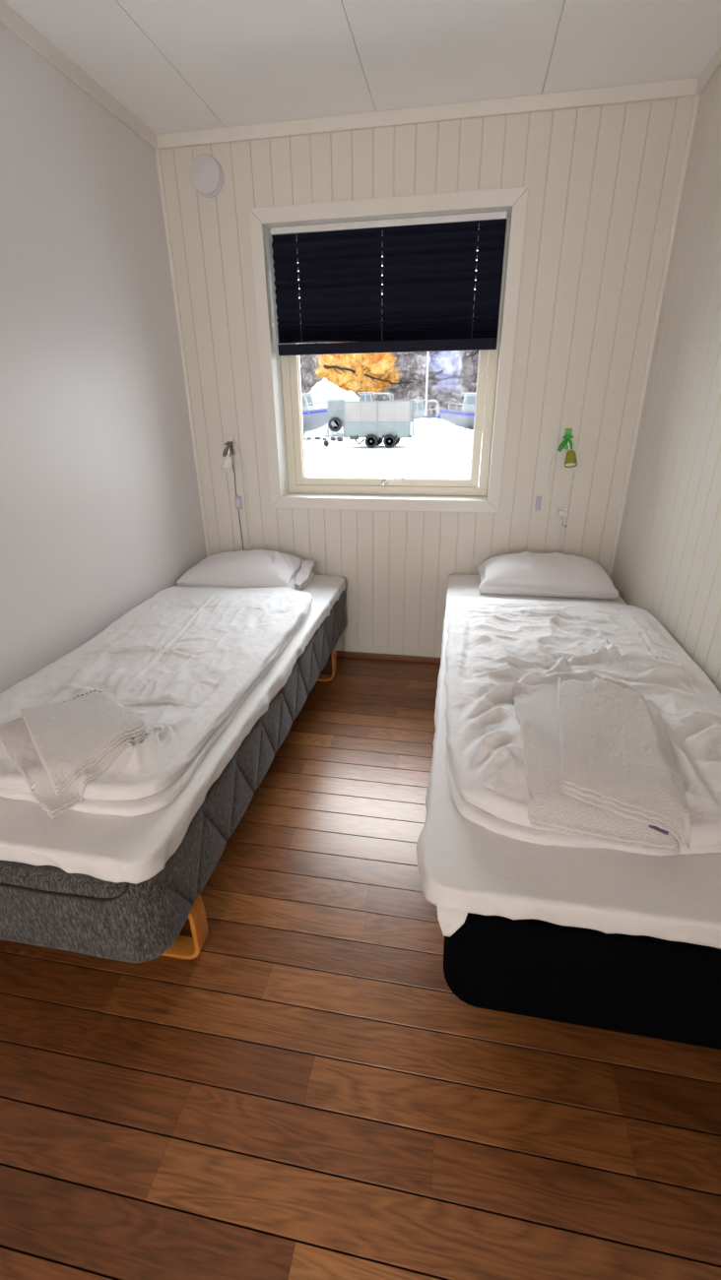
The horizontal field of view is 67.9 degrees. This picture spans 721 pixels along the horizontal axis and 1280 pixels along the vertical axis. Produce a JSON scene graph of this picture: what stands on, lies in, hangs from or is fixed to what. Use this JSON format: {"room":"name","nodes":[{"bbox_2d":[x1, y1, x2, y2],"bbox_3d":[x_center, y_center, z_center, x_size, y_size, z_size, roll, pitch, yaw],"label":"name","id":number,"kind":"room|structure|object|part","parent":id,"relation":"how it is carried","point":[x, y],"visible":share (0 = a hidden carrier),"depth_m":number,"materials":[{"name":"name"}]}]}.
{"room":"bedroom","nodes":[
{"label":"bedroom","id":0,"kind":"room"},
{"bbox_2d":[0,22,206,694],"bbox_3d":[-1.309,-0.182,0.785,0.100,2.400,4.780,4,24,10],"label":"wall","id":1,"kind":"structure","parent":0,"point":[100,513],"depth_m":1.93,"materials":[{"name":"white paint"}]},
{"bbox_2d":[0,0,157,149],"bbox_3d":[-1.283,-1.216,0.217,0.014,0.051,4.586,4,24,10],"label":"trim","id":2,"kind":"structure","parent":1,"relation":"attached to","point":[9,18],"depth_m":1.78,"materials":[{"name":"paint"}]},
{"bbox_2d":[0,655,720,1279],"bbox_3d":[-0.194,1.010,1.087,2.140,0.050,4.780,4,24,10],"label":"floor","id":3,"kind":"structure","parent":0,"point":[308,1094],"depth_m":1.13,"materials":[{"name":"brown wood"}]},
{"bbox_2d":[0,589,345,962],"bbox_3d":[-0.641,0.284,2.146,0.788,0.440,2.041,4,24,10],"label":"bed","id":4,"kind":"object","parent":3,"relation":"on","point":[46,906],"visible":0.41,"depth_m":1.21,"materials":[{"name":"grey fabric"}]},
{"bbox_2d":[0,575,345,884],"bbox_3d":[-0.637,0.053,2.061,0.802,0.074,2.036,4,24,10],"label":"fitted sheet","id":5,"kind":"object","parent":4,"relation":"on","point":[107,848],"visible":0.27,"depth_m":1.19,"materials":[{"name":"white fabric"}]},
{"bbox_2d":[0,585,313,816],"bbox_3d":[-0.658,0.026,1.891,0.753,0.124,1.537,3,24,8],"label":"duvet","id":6,"kind":"object","parent":5,"relation":"on","point":[185,660],"visible":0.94,"depth_m":1.67,"materials":[{"name":"white fabric"}]},
{"bbox_2d":[0,716,152,818],"bbox_3d":[-0.707,0.255,1.336,0.370,0.082,0.281,19,30,38],"label":"folded towel","id":7,"kind":"object","parent":6,"relation":"on","point":[16,739],"visible":0.34,"depth_m":1.23,"materials":[{"name":"white fabric"}]},
{"bbox_2d":[20,689,146,795],"bbox_3d":[-0.699,0.224,1.357,0.232,0.086,0.369,-19,30,-36],"label":"folded towel","id":8,"kind":"object","parent":7,"relation":"on","point":[69,737],"visible":1,"depth_m":1.29,"materials":[{"name":"white fabric"}]},
{"bbox_2d":[175,549,315,590],"bbox_3d":[-0.570,-0.378,2.761,0.655,0.155,0.385,4,24,10],"label":"pillow","id":9,"kind":"object","parent":5,"relation":"on","point":[255,568],"visible":0.89,"depth_m":2.65,"materials":[{"name":"white fabric"}]},
{"bbox_3d":[-0.508,0.738,1.405,0.195,0.200,0.056,4,24,10],"label":"leg","id":10,"kind":"part","parent":4,"relation":"part of","materials":[{"name":"orange wood"}]},
{"bbox_3d":[-0.227,0.115,2.821,0.195,0.200,0.056,4,24,10],"label":"leg","id":11,"kind":"part","parent":4,"relation":"part of","materials":[{"name":"orange wood"}]},
{"bbox_2d":[443,912,720,1049],"bbox_3d":[0.698,0.350,1.924,0.723,0.470,2.012,4,24,10],"label":"bed","id":12,"kind":"object","parent":3,"relation":"on","point":[644,986],"visible":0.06,"depth_m":0.98,"materials":[{"name":"black fabric"}]},
{"bbox_2d":[416,574,720,949],"bbox_3d":[0.664,0.116,1.831,0.799,0.110,2.038,4,24,10],"label":"fitted sheet","id":13,"kind":"object","parent":12,"relation":"on","point":[465,866],"visible":0.29,"depth_m":0.98,"materials":[{"name":"white fabric"}]},
{"bbox_2d":[477,551,619,599],"bbox_3d":[0.862,-0.326,2.514,0.604,0.152,0.351,4,24,10],"label":"pillow","id":14,"kind":"object","parent":13,"relation":"on","point":[525,573],"visible":1,"depth_m":2.40,"materials":[{"name":"white fabric"}]},
{"bbox_2d":[444,596,720,855],"bbox_3d":[0.641,0.084,1.619,0.769,0.128,1.397,4,24,10],"label":"duvet","id":15,"kind":"object","parent":13,"relation":"on","point":[491,643],"visible":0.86,"depth_m":1.45,"materials":[{"name":"white fabric"}]},
{"bbox_2d":[512,680,681,854],"bbox_3d":[0.515,0.243,1.187,0.322,0.098,0.488,4,24,10],"label":"folded towel","id":16,"kind":"object","parent":15,"relation":"on","point":[548,807],"visible":0.48,"depth_m":1.04,"materials":[{"name":"white fabric"}]},
{"bbox_2d":[556,677,691,849],"bbox_3d":[0.562,0.233,1.196,0.242,0.108,0.472,7,25,17],"label":"folded towel","id":17,"kind":"object","parent":16,"relation":"on","point":[615,751],"visible":1,"depth_m":1.09,"materials":[{"name":"white fabric"}]},
{"bbox_2d":[1,0,720,134],"bbox_3d":[-0.227,-1.242,0.060,2.340,0.100,4.900,4,24,10],"label":"ceiling","id":18,"kind":"structure","parent":0,"point":[175,65],"depth_m":1.75,"materials":[{"name":"paint"}]},
{"bbox_2d":[160,96,693,657],"bbox_3d":[0.208,-0.963,2.716,2.540,3.150,0.220,4,24,10],"label":"wall","id":19,"kind":"structure","parent":0,"point":[602,181],"depth_m":2.37,"materials":[{"name":"beige paint"}]},
{"bbox_2d":[155,148,210,557],"bbox_3d":[-0.859,-1.042,2.762,0.015,2.322,0.015,4,24,10],"label":"trim","id":20,"kind":"structure","parent":19,"relation":"attached to","point":[158,152],"depth_m":2.58,"materials":[{"name":"paint"}]},
{"bbox_2d":[190,153,223,197],"bbox_3d":[-0.660,-1.993,2.295,0.144,0.144,0.032,4,24,10],"label":"air vent","id":21,"kind":"object","parent":19,"relation":"in","point":[206,172],"visible":1,"depth_m":2.28,"materials":[{"name":"plastic"}]},
{"bbox_2d":[221,436,251,550],"bbox_3d":[-0.666,-0.754,2.818,0.076,0.595,0.122,18,30,36],"label":"reading lamp","id":22,"kind":"object","parent":19,"relation":"attached to","point":[226,465],"visible":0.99,"depth_m":2.73,"materials":[{"name":"white plastic"}]},
{"bbox_3d":[-0.680,-0.899,2.727,0.055,0.079,0.069,4,24,10],"label":"lamp shade","id":23,"kind":"part","parent":22,"relation":"part of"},
{"bbox_3d":[-0.657,-0.702,2.867,0.014,0.461,0.020,4,24,10],"label":"switch cord","id":24,"kind":"part","parent":22,"relation":"part of","materials":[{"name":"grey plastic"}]},
{"bbox_3d":[-0.628,-0.745,2.837,0.056,0.562,0.031,4,24,10],"label":"power cord","id":25,"kind":"part","parent":22,"relation":"part of","materials":[{"name":"white plastic"}]},
{"bbox_2d":[234,496,242,509],"bbox_3d":[-0.653,-0.734,2.858,0.036,0.068,0.012,4,24,10],"label":"wall switch","id":26,"kind":"object","parent":19,"relation":"attached to","point":[237,499],"visible":1,"depth_m":2.85,"materials":[{"name":"white plastic"}]},
{"bbox_2d":[329,650,441,663],"bbox_3d":[0.199,0.100,3.055,2.140,0.032,0.014,4,24,10],"label":"baseboard","id":27,"kind":"structure","parent":19,"relation":"attached to","point":[339,653],"depth_m":3.06,"materials":[{"name":"wood"}]},
{"bbox_2d":[248,187,528,512],"bbox_3d":[0.117,-1.289,2.571,1.172,1.279,0.216,4,24,10],"label":"window","id":28,"kind":"structure","parent":19,"relation":"in","point":[473,493],"depth_m":2.56,"materials":[{"name":"paint"}]},
{"bbox_3d":[0.126,-1.309,2.615,0.962,1.069,0.047,4,24,10],"label":"sash","id":29,"kind":"part","parent":28,"relation":"part of","materials":[{"name":"paint"}]},
{"bbox_2d":[270,210,507,355],"bbox_3d":[0.108,-1.573,2.401,1.020,0.502,0.028,4,24,10],"label":"blind","id":30,"kind":"object","parent":28,"relation":"attached to","point":[429,299],"visible":1,"depth_m":2.39,"materials":[{"name":"black fabric"}]},
{"bbox_3d":[0.110,-1.365,2.493,1.020,0.046,0.026,4,24,10],"label":"rail","id":31,"kind":"part","parent":30,"relation":"part of","materials":[{"name":"black metal"}]},
{"bbox_3d":[0.105,-1.792,2.306,1.020,0.025,0.028,4,24,10],"label":"rail","id":32,"kind":"part","parent":30,"relation":"part of","materials":[{"name":"white plastic"}]},
{"bbox_3d":[0.168,-0.818,2.776,0.122,0.048,0.038,4,24,10],"label":"sash handle","id":33,"kind":"part","parent":28,"relation":"part of","materials":[{"name":"metal"}]},
{"bbox_3d":[0.127,-1.313,2.624,1.054,1.161,0.053,4,24,10],"label":"frame","id":34,"kind":"part","parent":28,"relation":"part of","materials":[{"name":"paint"}]},
{"bbox_2d":[156,77,699,149],"bbox_3d":[0.174,-2.063,2.110,2.140,0.047,0.014,4,24,10],"label":"trim","id":35,"kind":"structure","parent":19,"relation":"attached to","point":[682,88],"depth_m":2.08,"materials":[{"name":"paint"}]},
{"bbox_2d":[534,496,541,511],"bbox_3d":[0.861,-0.661,2.590,0.024,0.068,0.012,4,24,10],"label":"wall switch","id":36,"kind":"object","parent":19,"relation":"attached to","point":[539,498],"visible":1,"depth_m":2.59,"materials":[{"name":"white plastic"}]},
{"bbox_2d":[556,508,568,552],"bbox_3d":[0.977,-0.485,2.633,0.052,0.322,0.032,4,24,10],"label":"power socket","id":37,"kind":"object","parent":19,"relation":"attached to","point":[560,513],"visible":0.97,"depth_m":2.58,"materials":[{"name":"white plastic"}]},
{"bbox_3d":[0.980,-0.472,2.646,0.022,0.288,0.016,4,24,10],"label":"hanging cord","id":38,"kind":"part","parent":37,"relation":"part of","materials":[{"name":"white plastic"}]},
{"bbox_2d":[547,428,576,510],"bbox_3d":[0.938,-0.778,2.475,0.125,0.371,0.098,4,24,10],"label":"reading lamp","id":39,"kind":"object","parent":19,"relation":"attached to","point":[570,461],"visible":1,"depth_m":2.44,"materials":[{"name":"green plastic"}]},
{"bbox_3d":[0.945,-0.754,2.526,0.125,0.287,0.020,4,24,10],"label":"power cord","id":40,"kind":"part","parent":39,"relation":"part of","materials":[{"name":"white plastic"}]},
{"bbox_3d":[0.958,-0.823,2.435,0.055,0.079,0.069,4,24,10],"label":"lamp shade","id":41,"kind":"part","parent":39,"relation":"part of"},
{"bbox_2d":[607,94,700,577],"bbox_3d":[1.232,-0.911,2.406,0.015,2.322,0.015,4,24,10],"label":"trim","id":42,"kind":"structure","parent":19,"relation":"attached to","point":[695,97],"depth_m":2.21,"materials":[{"name":"paint"}]},
{"bbox_2d":[610,65,720,693],"bbox_3d":[0.894,-0.007,0.325,0.130,2.400,4.600,4,24,10],"label":"wall","id":43,"kind":"structure","parent":0,"point":[667,563],"depth_m":1.89,"materials":[{"name":"beige paint"}]},
{"bbox_2d":[696,47,720,93],"bbox_3d":[0.809,-1.086,-0.141,0.014,0.047,4.586,4,24,10],"label":"trim","id":44,"kind":"structure","parent":43,"relation":"attached to","point":[714,64],"depth_m":1.83,"materials":[{"name":"paint"}]},
{"label":"outside","id":45,"kind":"structure","parent":0,"visible":0},
{"bbox_2d":[303,434,481,478],"bbox_3d":[-0.459,-9.388,25.890,36.000,0.168,47.600,4,24,10],"label":"ground","id":46,"kind":"structure","parent":45,"point":[345,458],"depth_m":19.17,"materials":[{"name":"white snow"}]},
{"bbox_2d":[301,392,328,437],"bbox_3d":[-4.109,-13.154,31.398,4.700,2.340,2.125,4,24,10],"label":"motor boat","id":47,"kind":"object","parent":46,"relation":"on","point":[312,418],"visible":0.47,"depth_m":30.77,"materials":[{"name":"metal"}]},
{"bbox_2d":[304,378,359,434],"bbox_3d":[-1.630,-16.900,38.586,10.500,3.691,5.400,4,24,10],"label":"snow bank","id":48,"kind":"object","parent":46,"relation":"on","point":[324,390],"visible":0.11,"depth_m":37.46,"materials":[{"name":"white snow"}]},
{"bbox_2d":[340,391,392,427],"bbox_3d":[0.520,-14.807,34.805,4.600,2.340,2.125,4,24,10],"label":"motor boat","id":49,"kind":"object","parent":46,"relation":"on","point":[365,396],"visible":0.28,"depth_m":33.90,"materials":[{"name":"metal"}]},
{"bbox_2d":[322,399,414,447],"bbox_3d":[0.332,-10.025,24.748,4.260,2.039,2.030,4,24,10],"label":"trailer","id":50,"kind":"object","parent":46,"relation":"on","point":[375,420],"visible":1,"depth_m":23.95,"materials":[{"name":"metal"}]},
{"bbox_3d":[0.726,-9.886,23.832,3.020,1.430,0.050,4,24,10],"label":"upright frame","id":51,"kind":"part","parent":50,"relation":"part of","materials":[{"name":"metal"}]},
{"bbox_3d":[1.028,-10.555,25.354,3.020,1.430,0.050,4,24,10],"label":"upright frame","id":52,"kind":"part","parent":50,"relation":"part of","materials":[{"name":"metal"}]},
{"bbox_2d":[298,304,488,415],"bbox_3d":[2.653,-22.681,45.170,30.000,10.405,9.229,4,24,10],"label":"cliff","id":53,"kind":"object","parent":46,"relation":"on","point":[395,367],"visible":0.15,"depth_m":43.02,"materials":[{"name":"grey stone"}]},
{"bbox_2d":[323,364,425,387],"bbox_3d":[1.130,-21.388,43.618,8.284,2.012,1.126,2,24,6],"label":"tree","id":54,"kind":"object","parent":53,"relation":"on","point":[326,366],"visible":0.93,"depth_m":43.37,"materials":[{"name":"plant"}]},
{"bbox_2d":[423,350,478,383],"bbox_3d":[7.283,-21.532,41.951,4.815,2.735,0.864,5,24,13],"label":"tree","id":55,"kind":"object","parent":53,"relation":"on","point":[471,354],"visible":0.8,"depth_m":41.92,"materials":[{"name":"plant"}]},
{"bbox_2d":[410,399,442,418],"bbox_3d":[3.014,-13.335,32.570,4.300,2.340,2.125,4,24,10],"label":"motor boat","id":56,"kind":"object","parent":46,"relation":"on","point":[419,412],"visible":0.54,"depth_m":31.61,"materials":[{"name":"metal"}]},
{"bbox_3d":[4.072,-13.483,31.685,1.534,0.522,0.768,4,24,10],"label":"rail","id":57,"kind":"part","parent":56,"relation":"part of","materials":[{"name":"white metal"}]},
{"bbox_2d":[425,351,428,415],"bbox_3d":[4.106,-17.075,32.708,0.140,8.500,0.140,4,24,10],"label":"flagpole","id":58,"kind":"object","parent":46,"relation":"on","point":[427,352],"visible":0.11,"depth_m":33.17,"materials":[{"name":"white metal"}]},
{"bbox_2d":[398,417,482,444],"bbox_3d":[4.646,-10.806,27.585,5.100,1.206,3.000,4,24,10],"label":"snow bank","id":59,"kind":"object","parent":46,"relation":"on","point":[425,430],"visible":0.63,"depth_m":26.88,"materials":[{"name":"white snow"}]},
{"bbox_2d":[440,392,485,430],"bbox_3d":[6.736,-12.542,29.960,4.500,2.340,2.125,4,24,10],"label":"motor boat","id":60,"kind":"object","parent":46,"relation":"on","point":[465,417],"visible":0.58,"depth_m":29.47,"materials":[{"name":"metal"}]},
{"bbox_3d":[5.417,-12.840,29.480,1.604,0.522,0.768,4,24,10],"label":"rail","id":61,"kind":"part","parent":60,"relation":"part of","materials":[{"name":"white metal"}]}
]}

